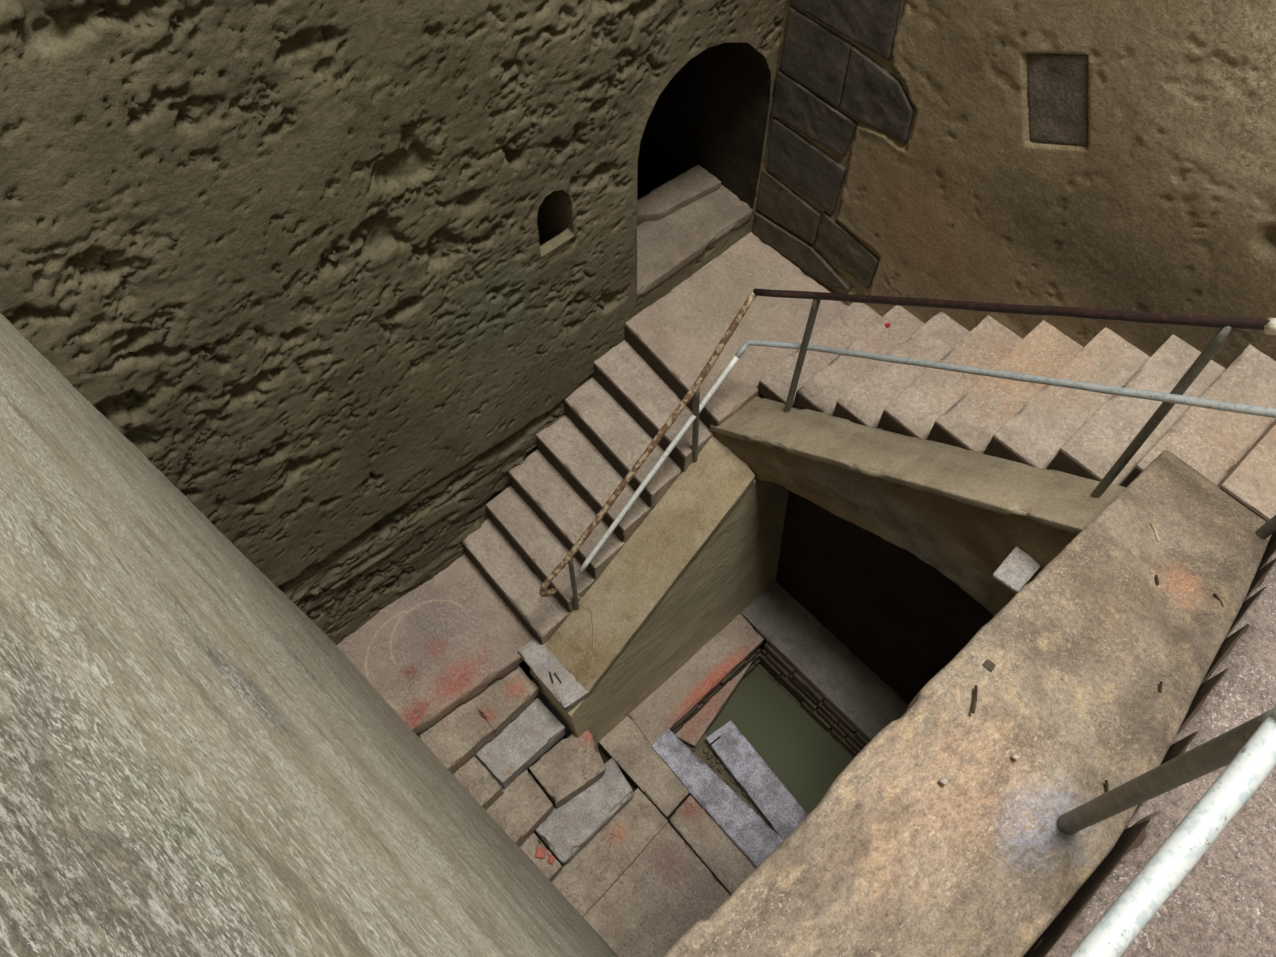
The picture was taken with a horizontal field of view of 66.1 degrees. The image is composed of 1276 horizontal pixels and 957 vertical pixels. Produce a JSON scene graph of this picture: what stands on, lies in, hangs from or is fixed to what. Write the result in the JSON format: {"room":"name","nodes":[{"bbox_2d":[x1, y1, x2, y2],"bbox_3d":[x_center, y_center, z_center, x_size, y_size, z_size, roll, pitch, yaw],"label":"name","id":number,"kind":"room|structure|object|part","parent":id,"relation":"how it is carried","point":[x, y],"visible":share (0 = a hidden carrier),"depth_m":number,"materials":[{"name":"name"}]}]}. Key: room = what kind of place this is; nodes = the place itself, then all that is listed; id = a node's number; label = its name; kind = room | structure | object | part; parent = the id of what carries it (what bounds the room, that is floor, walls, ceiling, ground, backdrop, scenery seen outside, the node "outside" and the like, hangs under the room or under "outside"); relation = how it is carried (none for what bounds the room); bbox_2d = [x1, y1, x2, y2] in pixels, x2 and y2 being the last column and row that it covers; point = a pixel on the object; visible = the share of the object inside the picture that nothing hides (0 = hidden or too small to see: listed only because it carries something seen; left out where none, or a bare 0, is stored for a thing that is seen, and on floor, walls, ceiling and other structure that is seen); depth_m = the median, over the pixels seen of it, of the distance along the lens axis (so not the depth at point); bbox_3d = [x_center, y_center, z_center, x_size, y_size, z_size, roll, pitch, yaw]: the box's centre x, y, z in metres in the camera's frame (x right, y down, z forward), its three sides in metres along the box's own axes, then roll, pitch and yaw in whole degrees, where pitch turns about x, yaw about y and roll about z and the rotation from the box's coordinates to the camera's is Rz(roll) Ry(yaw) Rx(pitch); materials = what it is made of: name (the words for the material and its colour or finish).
{"room":"stone stairwell","nodes":[
{"label":"stone stairwell","id":0,"kind":"room"},
{"bbox_2d":[0,313,618,956],"bbox_3d":[-0.817,0.922,2.791,5.329,10.767,0.918,41,68,20],"label":"wall","id":1,"kind":"structure","parent":0,"point":[191,765],"depth_m":1.10,"materials":[{"name":"paint"}]},
{"bbox_2d":[0,0,787,644],"bbox_3d":[-1.555,-2.730,4.342,4.669,9.650,2.236,-39,67,-20],"label":"wall","id":2,"kind":"structure","parent":0,"point":[336,270],"depth_m":4.71,"materials":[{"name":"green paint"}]},
{"bbox_2d":[488,397,764,595],"bbox_3d":[0.041,-0.033,8.018,2.930,2.500,1.170,-39,67,-20],"label":"staircase","id":3,"kind":"structure","parent":2,"relation":"attached to","point":[534,448],"depth_m":7.37,"materials":[{"name":"grey stone"}]},
{"bbox_2d":[486,486,595,611],"bbox_3d":[-0.727,0.515,7.306,0.280,0.213,1.040,-36,67,-19],"label":"stone step","id":4,"kind":"structure","parent":3,"relation":"on","point":[543,551],"depth_m":7.23,"materials":[{"name":"grey stone"}]},
{"bbox_2d":[509,449,624,579],"bbox_3d":[-0.525,0.253,7.215,0.308,0.213,1.046,-36,66,-19],"label":"stone step","id":5,"kind":"structure","parent":3,"relation":"on","point":[537,481],"depth_m":7.13,"materials":[{"name":"grey stone"}]},
{"bbox_2d":[536,414,650,542],"bbox_3d":[-0.320,-0.016,7.130,0.301,0.213,1.043,-36,66,-19],"label":"stone step","id":6,"kind":"structure","parent":3,"relation":"on","point":[562,443],"depth_m":7.04,"materials":[{"name":"beige stone"}]},
{"bbox_2d":[563,377,681,507],"bbox_3d":[-0.117,-0.273,7.050,0.317,0.213,1.052,-35,66,-18],"label":"stone step","id":7,"kind":"structure","parent":3,"relation":"on","point":[616,435],"depth_m":6.96,"materials":[{"name":"beige stone"}]},
{"bbox_2d":[592,340,712,470],"bbox_3d":[0.105,-0.539,6.978,0.322,0.212,1.069,-35,66,-18],"label":"stone step","id":8,"kind":"structure","parent":3,"relation":"on","point":[622,372],"depth_m":6.90,"materials":[{"name":"beige stone"}]},
{"bbox_2d":[624,232,847,434],"bbox_3d":[0.692,-1.078,7.056,1.397,0.193,1.057,-39,67,-20],"label":"stone landing","id":9,"kind":"object","parent":3,"relation":"on","point":[676,335],"visible":0.75,"depth_m":6.96,"materials":[{"name":"beige stone"}]},
{"bbox_2d":[637,165,720,224],"bbox_3d":[0.183,-2.002,7.150,0.915,0.111,0.250,-34,66,-18],"label":"sill stone","id":10,"kind":"structure","parent":2,"relation":"attached to","point":[697,182],"depth_m":7.14,"materials":[{"name":"beige stone"}]},
{"bbox_2d":[636,185,752,298],"bbox_3d":[0.264,-1.757,7.077,1.174,0.085,0.480,-39,67,-20],"label":"stair step","id":11,"kind":"structure","parent":2,"relation":"attached to","point":[665,245],"depth_m":7.04,"materials":[{"name":"beige stone"}]},
{"bbox_2d":[417,661,536,734],"bbox_3d":[-1.568,1.559,7.912,1.365,1.105,1.103,-39,67,-20],"label":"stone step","id":12,"kind":"structure","parent":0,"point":[523,665],"depth_m":7.61,"materials":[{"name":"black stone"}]},
{"bbox_2d":[337,553,534,733],"bbox_3d":[-1.528,1.272,7.333,1.372,0.176,1.092,-39,67,-20],"label":"stone landing","id":13,"kind":"object","parent":12,"relation":"on","point":[427,652],"visible":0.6,"depth_m":7.26,"materials":[{"name":"brown stone"}]},
{"bbox_2d":[461,518,569,644],"bbox_3d":[-0.922,0.773,7.404,0.298,0.208,1.037,-36,66,-18],"label":"stone step","id":14,"kind":"structure","parent":13,"relation":"on","point":[506,570],"depth_m":7.30,"materials":[{"name":"grey stone"}]},
{"bbox_2d":[524,640,765,887],"bbox_3d":[0.725,2.883,8.327,3.352,1.203,2.604,-39,67,-20],"label":"floor","id":15,"kind":"structure","parent":0,"point":[605,757],"depth_m":7.89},
{"bbox_2d":[552,788,667,916],"bbox_3d":[-0.244,2.898,7.544,1.049,0.152,0.436,-39,67,-20],"label":"stone","id":16,"kind":"structure","parent":15,"relation":"on","point":[585,879],"depth_m":7.48,"materials":[{"name":"brown stone"}]},
{"bbox_2d":[520,832,562,881],"bbox_3d":[-0.767,2.858,7.371,0.221,0.185,0.400,-39,67,-20],"label":"step stone","id":17,"kind":"structure","parent":16,"relation":"on","point":[532,842],"depth_m":7.30,"materials":[{"name":"brown stone"}]},
{"bbox_2d":[486,770,552,846],"bbox_3d":[-0.900,2.487,7.350,0.474,0.186,0.401,-39,67,-20],"label":"step stone","id":18,"kind":"structure","parent":17,"relation":"on","point":[523,805],"depth_m":7.27,"materials":[{"name":"brown stone"}]},
{"bbox_2d":[453,755,503,809],"bbox_3d":[-1.223,2.257,7.244,0.277,0.187,0.388,-39,67,-20],"label":"step stone","id":19,"kind":"structure","parent":18,"relation":"on","point":[472,774],"depth_m":7.17,"materials":[{"name":"beige stone"}]},
{"bbox_2d":[535,847,544,858],"bbox_3d":[-0.726,2.786,7.295,0.071,0.031,0.076,4,60,2],"label":"chip","id":20,"kind":"object","parent":17,"relation":"on","point":[540,852],"visible":1,"depth_m":7.28,"materials":[{"name":"red brick"}]},
{"bbox_2d":[547,854,554,863],"bbox_3d":[-0.641,2.826,7.273,0.048,0.029,0.060,21,62,11],"label":"chip","id":21,"kind":"object","parent":17,"relation":"on","point":[551,858],"visible":1,"depth_m":7.26,"materials":[{"name":"red brick"}]},
{"bbox_2d":[535,758,633,863],"bbox_3d":[-0.393,2.541,7.528,0.798,0.168,0.378,-39,67,-20],"label":"step stone","id":22,"kind":"structure","parent":16,"relation":"on","point":[570,826],"depth_m":7.44,"materials":[{"name":"grey stone"}]},
{"bbox_2d":[529,729,605,807],"bbox_3d":[-0.495,2.198,7.499,0.558,0.179,0.391,-36,66,-18],"label":"step stone","id":23,"kind":"structure","parent":22,"relation":"on","point":[574,763],"depth_m":7.41,"materials":[{"name":"beige stone"}]},
{"bbox_2d":[475,698,564,787],"bbox_3d":[-0.896,1.980,7.397,0.620,0.182,0.360,-39,67,-20],"label":"step stone","id":24,"kind":"structure","parent":23,"relation":"on","point":[527,737],"depth_m":7.31,"materials":[{"name":"grey stone"}]},
{"bbox_2d":[418,699,495,773],"bbox_3d":[-1.358,1.857,7.232,0.459,0.174,0.449,-39,67,-20],"label":"step stone","id":25,"kind":"structure","parent":24,"relation":"on","point":[461,733],"depth_m":7.14,"materials":[{"name":"beige stone"}]},
{"bbox_2d":[471,666,538,735],"bbox_3d":[-1.010,1.632,7.366,0.449,0.174,0.364,-39,67,-20],"label":"step stone","id":26,"kind":"structure","parent":24,"relation":"on","point":[505,698],"depth_m":7.28,"materials":[{"name":"beige stone"}]},
{"bbox_2d":[599,716,688,818],"bbox_3d":[0.054,2.296,7.889,0.339,0.134,0.858,-39,67,-20],"label":"paving slab","id":27,"kind":"object","parent":15,"relation":"on","point":[633,754],"visible":0.85,"depth_m":7.82,"materials":[{"name":"beige stone"}]},
{"bbox_2d":[584,823,729,956],"bbox_3d":[0.118,3.270,7.374,1.071,0.108,0.847,-39,67,-20],"label":"paving","id":28,"kind":"structure","parent":15,"relation":"on","point":[667,888],"depth_m":7.37,"materials":[{"name":"brown stone"}]},
{"bbox_2d":[530,436,788,747],"bbox_3d":[0.218,0.835,7.430,2.291,2.383,0.582,-39,67,-20],"label":"parapet","id":29,"kind":"object","parent":15,"relation":"on","point":[711,545],"visible":0.86,"depth_m":7.07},
{"bbox_2d":[518,638,589,710],"bbox_3d":[-0.619,1.419,7.163,0.239,0.109,0.582,-34,66,-18],"label":"stone block","id":30,"kind":"object","parent":29,"relation":"on","point":[568,693],"visible":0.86,"depth_m":7.11,"materials":[{"name":"grey stone"}]},
{"bbox_2d":[539,288,1275,610],"bbox_3d":[0.923,0.308,5.107,1.946,4.256,2.559,-39,67,-20],"label":"handrail","id":31,"kind":"object","parent":29,"relation":"on","point":[1227,325],"visible":0.99,"depth_m":4.69,"materials":[{"name":"grey metal"}]},
{"bbox_3d":[-0.443,0.739,6.763,0.038,0.945,0.036,-39,67,-20],"label":"post","id":32,"kind":"part","parent":31,"relation":"part of","materials":[{"name":"grey metal"}]},
{"bbox_2d":[578,596,593,684],"bbox_3d":[-0.360,1.153,6.993,0.094,0.398,0.524,-4,60,-2],"label":"string","id":33,"kind":"object","parent":31,"relation":"hanging from","point":[578,596],"visible":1,"depth_m":7.03,"materials":[{"name":"brown"}]},
{"bbox_3d":[0.021,-0.128,6.109,1.811,1.741,0.052,-39,67,-20],"label":"rail","id":34,"kind":"part","parent":31,"relation":"part of","materials":[{"name":"brown metal"}]},
{"bbox_3d":[0.113,-0.063,6.388,1.411,1.190,0.038,-39,68,-20],"label":"rail","id":35,"kind":"part","parent":31,"relation":"part of","materials":[{"name":"white metal"}]},
{"bbox_3d":[0.377,-0.335,6.406,0.100,1.000,0.044,-39,67,-20],"label":"post","id":36,"kind":"part","parent":31,"relation":"part of","materials":[{"name":"grey metal"}]},
{"bbox_3d":[0.987,-0.708,5.962,0.061,1.224,0.042,-8,61,-5],"label":"post","id":37,"kind":"part","parent":31,"relation":"part of","materials":[{"name":"grey metal"}]},
{"bbox_3d":[1.554,-0.533,4.797,0.239,2.109,2.554,-39,67,-20],"label":"rail","id":38,"kind":"part","parent":31,"relation":"part of","materials":[{"name":"grey metal"}]},
{"bbox_3d":[1.554,-0.801,4.412,0.158,1.946,2.476,-39,67,-20],"label":"rail","id":39,"kind":"part","parent":31,"relation":"part of","materials":[{"name":"brown metal"}]},
{"bbox_3d":[2.142,-0.232,4.074,0.077,1.308,0.041,0,60,0],"label":"post","id":40,"kind":"part","parent":31,"relation":"part of","materials":[{"name":"grey metal"}]},
{"bbox_2d":[629,614,763,744],"bbox_3d":[0.474,1.660,8.228,1.346,0.110,0.380,-39,67,-20],"label":"paving slab","id":41,"kind":"object","parent":15,"relation":"on","point":[678,695],"visible":0.71,"depth_m":8.17,"materials":[{"name":"brown stone"}]},
{"bbox_2d":[669,795,755,894],"bbox_3d":[0.598,2.873,7.578,0.294,0.119,0.848,-39,67,-20],"label":"paving slab","id":42,"kind":"object","parent":15,"relation":"on","point":[730,867],"visible":0.78,"depth_m":7.54,"materials":[{"name":"brown stone"}]},
{"bbox_2d":[671,645,760,733],"bbox_3d":[0.661,1.927,8.577,1.089,0.765,0.225,-39,67,-20],"label":"lining","id":43,"kind":"object","parent":15,"relation":"in","point":[754,657],"visible":0.26,"depth_m":8.33,"materials":[{"name":"stone"}]},
{"bbox_2d":[675,661,751,747],"bbox_3d":[0.726,1.980,8.484,1.018,0.307,0.212,-39,67,-20],"label":"ledge stone","id":44,"kind":"object","parent":43,"relation":"on","point":[693,730],"visible":0.81,"depth_m":8.31,"materials":[{"name":"brown stone"}]},
{"bbox_2d":[651,727,783,867],"bbox_3d":[0.590,2.510,7.756,0.313,0.170,1.251,-39,67,-20],"label":"granite slab","id":45,"kind":"object","parent":15,"relation":"on","point":[743,826],"visible":0.84,"depth_m":7.66,"materials":[{"name":"grey stone"}]},
{"bbox_2d":[685,732,768,825],"bbox_3d":[0.792,2.644,8.328,0.296,0.545,1.239,-39,67,-20],"label":"rubble","id":46,"kind":"object","parent":15,"relation":"on","point":[702,751],"visible":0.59,"depth_m":8.17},
{"bbox_2d":[705,720,807,838],"bbox_3d":[0.980,2.498,8.110,0.299,0.172,1.023,-32,65,-17],"label":"granite slab","id":47,"kind":"object","parent":46,"relation":"on","point":[752,775],"visible":0.86,"depth_m":8.03,"materials":[{"name":"grey stone"}]},
{"bbox_2d":[707,666,853,813],"bbox_3d":[1.197,2.451,8.563,1.010,0.460,1.480,-39,67,-20],"label":"water","id":48,"kind":"object","parent":15,"relation":"on","point":[803,756],"visible":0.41,"depth_m":8.42,"materials":[{"name":"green liquid"}]},
{"bbox_2d":[758,642,868,757],"bbox_3d":[1.535,2.043,8.544,0.235,0.818,1.328,-39,67,-20],"label":"lining","id":49,"kind":"object","parent":15,"relation":"on","point":[772,664],"visible":0.47,"depth_m":8.37,"materials":[{"name":"brick"}]},
{"bbox_2d":[741,581,907,741],"bbox_3d":[1.584,1.558,8.290,0.463,0.112,1.708,-39,67,-20],"label":"stone ledge","id":50,"kind":"object","parent":15,"relation":"on","point":[867,703],"visible":0.77,"depth_m":8.24,"materials":[{"name":"stone"}]},
{"bbox_2d":[663,450,1271,956],"bbox_3d":[1.293,1.763,4.978,3.301,5.731,0.551,-39,67,-20],"label":"parapet","id":51,"kind":"object","parent":15,"relation":"on","point":[892,860],"visible":1,"depth_m":2.36,"materials":[{"name":"beige stone"}]},
{"bbox_2d":[710,396,1126,615],"bbox_3d":[1.926,-0.202,5.876,1.410,2.200,2.737,-39,67,-20],"label":"parapet","id":52,"kind":"object","parent":51,"relation":"attached to","point":[961,512],"visible":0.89,"depth_m":5.40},
{"bbox_2d":[758,302,881,406],"bbox_3d":[1.297,-0.844,6.764,1.044,0.141,0.329,-39,67,-20],"label":"stone step","id":53,"kind":"structure","parent":52,"relation":"on","point":[853,321],"depth_m":6.71,"materials":[{"name":"beige stone"}]},
{"bbox_2d":[793,305,923,413],"bbox_3d":[1.500,-0.736,6.501,1.050,0.221,0.324,-39,67,-20],"label":"stone step","id":54,"kind":"structure","parent":52,"relation":"on","point":[821,392],"depth_m":6.40,"materials":[{"name":"beige stone"}]},
{"bbox_2d":[833,312,969,427],"bbox_3d":[1.703,-0.643,6.214,1.057,0.220,0.325,-39,67,-20],"label":"stone step","id":55,"kind":"structure","parent":52,"relation":"on","point":[865,402],"depth_m":6.11,"materials":[{"name":"beige stone"}]},
{"bbox_2d":[877,315,1021,438],"bbox_3d":[1.914,-0.565,5.910,1.045,0.221,0.332,-39,67,-20],"label":"stone step","id":56,"kind":"structure","parent":52,"relation":"on","point":[915,411],"depth_m":5.80,"materials":[{"name":"beige stone"}]},
{"bbox_2d":[927,320,1083,450],"bbox_3d":[2.123,-0.478,5.597,1.051,0.222,0.338,-39,67,-20],"label":"stone step","id":57,"kind":"structure","parent":52,"relation":"on","point":[971,423],"depth_m":5.49,"materials":[{"name":"beige stone"}]},
{"bbox_2d":[992,546,1040,593],"bbox_3d":[1.867,0.453,4.832,0.150,0.037,0.216,40,67,20],"label":"stub","id":58,"kind":"object","parent":52,"relation":"attached to","point":[1018,567],"visible":0.98,"depth_m":4.81,"materials":[{"name":"grey stone"}]},
{"bbox_2d":[983,327,1149,468],"bbox_3d":[2.331,-0.390,5.288,1.057,0.222,0.331,-39,67,-20],"label":"stone step","id":59,"kind":"structure","parent":52,"relation":"on","point":[1036,433],"depth_m":5.18,"materials":[{"name":"beige stone"}]},
{"bbox_2d":[1046,335,1225,484],"bbox_3d":[2.546,-0.307,4.982,1.046,0.222,0.337,-39,67,-20],"label":"stone step","id":60,"kind":"structure","parent":52,"relation":"on","point":[1091,452],"depth_m":4.87,"materials":[{"name":"beige stone"}]},
{"bbox_2d":[1119,344,1275,486],"bbox_3d":[2.764,-0.216,4.690,1.031,0.221,0.335,-39,67,-20],"label":"stone step","id":61,"kind":"structure","parent":52,"relation":"on","point":[1211,442],"depth_m":4.60,"materials":[{"name":"beige stone"}]},
{"bbox_2d":[1217,420,1275,550],"bbox_3d":[2.976,-0.126,4.386,1.029,0.221,0.337,-39,67,-20],"label":"stone step","id":62,"kind":"structure","parent":52,"relation":"on","point":[1251,482],"depth_m":4.21,"materials":[{"name":"beige stone"}]},
{"bbox_2d":[939,777,947,785],"bbox_3d":[0.715,0.709,2.294,0.016,0.015,0.017,-39,67,-20],"label":"pebble","id":63,"kind":"object","parent":51,"relation":"on","point":[943,781],"visible":1,"depth_m":2.29,"materials":[{"name":"grey stone"}]},
{"bbox_2d":[972,685,977,713],"bbox_3d":[0.829,0.542,2.409,0.010,0.054,0.091,21,62,11],"label":"twig","id":64,"kind":"object","parent":51,"relation":"on","point":[975,686],"visible":1,"depth_m":2.40,"materials":[{"name":"brown wood"}]},
{"bbox_2d":[982,659,995,671],"bbox_3d":[0.912,0.487,2.546,0.028,0.015,0.029,-39,67,-20],"label":"pebble","id":65,"kind":"object","parent":51,"relation":"on","point":[989,665],"visible":1,"depth_m":2.54,"materials":[{"name":"stone"}]},
{"bbox_2d":[1011,753,1018,760],"bbox_3d":[0.894,0.660,2.323,0.013,0.013,0.014,-39,67,-20],"label":"pebble","id":66,"kind":"object","parent":51,"relation":"on","point":[1015,756],"visible":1,"depth_m":2.32,"materials":[{"name":"grey stone"}]},
{"bbox_2d":[1103,780,1108,793],"bbox_3d":[1.122,0.745,2.347,0.016,0.037,0.056,32,65,17],"label":"twig","id":67,"kind":"object","parent":51,"relation":"on","point":[1106,781],"visible":0.56,"depth_m":2.35,"materials":[{"name":"brown wood"}]},
{"bbox_2d":[1150,522,1159,541],"bbox_3d":[1.877,0.194,3.554,0.014,0.055,0.103,9,61,5],"label":"twig","id":68,"kind":"object","parent":51,"relation":"on","point":[1151,524],"visible":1,"depth_m":3.56,"materials":[{"name":"beige wood"}]},
{"bbox_2d":[1159,681,1161,692],"bbox_3d":[1.485,0.593,2.785,0.008,0.030,0.045,30,64,16],"label":"twig","id":69,"kind":"object","parent":51,"relation":"on","point":[1160,684],"visible":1,"depth_m":2.78,"materials":[{"name":"brown wood"}]},
{"bbox_2d":[1057,515,1275,956],"bbox_3d":[1.373,0.603,2.579,3.090,2.192,0.071,-38,67,-19],"label":"handrail","id":70,"kind":"object","parent":51,"relation":"on","point":[1249,748],"visible":0.94,"depth_m":1.45,"materials":[{"name":"grey metal"}]},
{"bbox_3d":[0.989,0.582,1.874,0.045,0.948,0.054,29,64,15],"label":"post","id":71,"kind":"part","parent":70,"relation":"part of","materials":[{"name":"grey metal"}]},
{"bbox_3d":[1.370,0.393,2.198,3.077,1.280,0.066,-38,67,-19],"label":"rail","id":72,"kind":"part","parent":70,"relation":"part of","materials":[{"name":"white metal"}]},
{"bbox_3d":[2.511,0.006,3.562,0.049,1.082,0.046,-39,67,-20],"label":"post","id":73,"kind":"part","parent":70,"relation":"part of","materials":[{"name":"grey metal"}]},
{"bbox_2d":[1213,593,1223,607],"bbox_3d":[1.979,0.417,3.337,0.019,0.034,0.062,2,60,1],"label":"twig","id":74,"kind":"object","parent":51,"relation":"on","point":[1214,595],"visible":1,"depth_m":3.34,"materials":[{"name":"brown wood"}]},
{"bbox_2d":[776,491,993,704],"bbox_3d":[1.978,0.769,7.085,0.260,3.038,2.700,-39,67,-20],"label":"wall","id":75,"kind":"structure","parent":0,"point":[903,618],"depth_m":7.37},
{"bbox_2d":[759,0,1275,368],"bbox_3d":[2.609,-2.237,3.355,0.313,8.600,4.900,-39,67,-20],"label":"wall","id":76,"kind":"structure","parent":0,"point":[1168,205],"depth_m":4.96,"materials":[{"name":"brown paint"}]},
{"bbox_2d":[756,168,821,244],"bbox_3d":[1.084,-1.924,6.947,0.105,0.391,0.561,-39,67,-20],"label":"quoins","id":77,"kind":"object","parent":76,"relation":"attached to","point":[776,200],"visible":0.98,"depth_m":6.90,"materials":[{"name":"stone"}]},
{"bbox_2d":[752,210,852,289],"bbox_3d":[1.208,-1.650,7.128,0.105,0.263,0.937,-39,67,-20],"label":"quoins","id":78,"kind":"object","parent":76,"relation":"attached to","point":[802,253],"visible":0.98,"depth_m":7.10,"materials":[{"name":"stone"}]},
{"bbox_2d":[767,116,846,212],"bbox_3d":[1.131,-2.095,6.547,0.105,0.438,0.639,-39,67,-20],"label":"quoins","id":79,"kind":"object","parent":76,"relation":"attached to","point":[792,158],"visible":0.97,"depth_m":6.50,"materials":[{"name":"grey stone"}]},
{"bbox_2d":[771,69,857,155],"bbox_3d":[1.129,-2.296,6.195,0.108,0.345,0.654,-39,67,-20],"label":"quoins","id":80,"kind":"object","parent":76,"relation":"attached to","point":[795,104],"visible":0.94,"depth_m":6.15,"materials":[{"name":"grey stone"}]},
{"bbox_2d":[780,5,852,107],"bbox_3d":[1.084,-2.539,5.876,0.104,0.433,0.489,-39,67,-20],"label":"quoins","id":81,"kind":"object","parent":76,"relation":"attached to","point":[813,55],"visible":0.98,"depth_m":5.84,"materials":[{"name":"stone"}]},
{"bbox_2d":[789,0,901,60],"bbox_3d":[1.171,-2.704,5.392,0.108,0.541,0.752,-39,67,-20],"label":"quoins","id":82,"kind":"object","parent":76,"relation":"attached to","point":[872,24],"visible":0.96,"depth_m":5.43,"materials":[{"name":"stone"}]},
{"bbox_2d":[814,211,878,288],"bbox_3d":[1.454,-1.584,6.728,0.109,0.355,0.515,-39,67,-20],"label":"quoins","id":83,"kind":"object","parent":76,"relation":"attached to","point":[833,240],"visible":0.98,"depth_m":6.70,"materials":[{"name":"grey stone"}]},
{"bbox_2d":[839,45,914,143],"bbox_3d":[1.419,-2.219,5.695,0.109,0.433,0.505,-39,67,-20],"label":"stone block","id":84,"kind":"object","parent":76,"relation":"attached to","point":[872,94],"visible":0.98,"depth_m":5.66,"materials":[{"name":"grey stone"}]},
{"bbox_2d":[1027,54,1087,145],"bbox_3d":[2.091,-1.881,4.843,0.084,0.566,0.478,-39,67,-20],"label":"wall recess","id":85,"kind":"structure","parent":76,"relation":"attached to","point":[1057,83],"depth_m":4.81,"materials":[{"name":"stone"}]},
{"bbox_3d":[2.548,0.484,0.906,4.740,6.960,0.317,-39,67,-20],"label":"wall","id":86,"kind":"structure","parent":0,"visible":0},
{"bbox_3d":[1.821,1.464,3.102,3.400,1.770,1.060,-39,67,-20],"label":"trim","id":87,"kind":"structure","parent":86,"relation":"attached to","visible":0},
{"bbox_2d":[1023,811,1275,956],"bbox_3d":[1.066,1.553,1.892,1.377,0.197,1.101,-39,67,-20],"label":"stone landing","id":88,"kind":"object","parent":87,"relation":"on","point":[1212,912],"visible":0.8,"depth_m":2.14,"materials":[{"name":"brown stone"}]},
{"bbox_2d":[1125,730,1275,909],"bbox_3d":[1.698,1.150,2.362,0.381,0.190,1.098,-39,67,-20],"label":"stone step","id":89,"kind":"structure","parent":87,"relation":"on","point":[1245,848],"depth_m":2.42,"materials":[{"name":"brown stone"}]},
{"bbox_2d":[1171,667,1275,788],"bbox_3d":[1.961,1.043,2.666,0.371,0.190,1.098,-39,67,-20],"label":"stone step","id":90,"kind":"structure","parent":87,"relation":"on","point":[1227,700],"depth_m":2.79,"materials":[{"name":"beige stone"}]},
{"bbox_2d":[1201,624,1275,702],"bbox_3d":[2.205,0.941,2.945,0.330,0.190,1.098,-39,67,-20],"label":"stone step","id":91,"kind":"structure","parent":87,"relation":"on","point":[1248,650],"depth_m":3.06,"materials":[{"name":"brown stone"}]},
{"bbox_2d":[1225,585,1275,640],"bbox_3d":[2.433,0.852,3.214,0.328,0.190,1.098,-39,67,-20],"label":"stone step","id":92,"kind":"structure","parent":87,"relation":"on","point":[1259,610],"depth_m":3.33,"materials":[{"name":"brown stone"}]},
{"bbox_2d":[1244,558,1275,600],"bbox_3d":[2.661,0.761,3.479,0.327,0.190,1.097,-39,67,-20],"label":"stone step","id":93,"kind":"structure","parent":87,"relation":"on","point":[1265,576],"depth_m":3.61,"materials":[{"name":"grey stone"}]},
{"bbox_2d":[1256,540,1275,572],"bbox_3d":[2.892,0.664,3.742,0.338,0.191,1.098,-39,67,-20],"label":"stone step","id":94,"kind":"structure","parent":87,"relation":"on","point":[1269,555],"depth_m":3.88,"materials":[{"name":"stone"}]}
]}

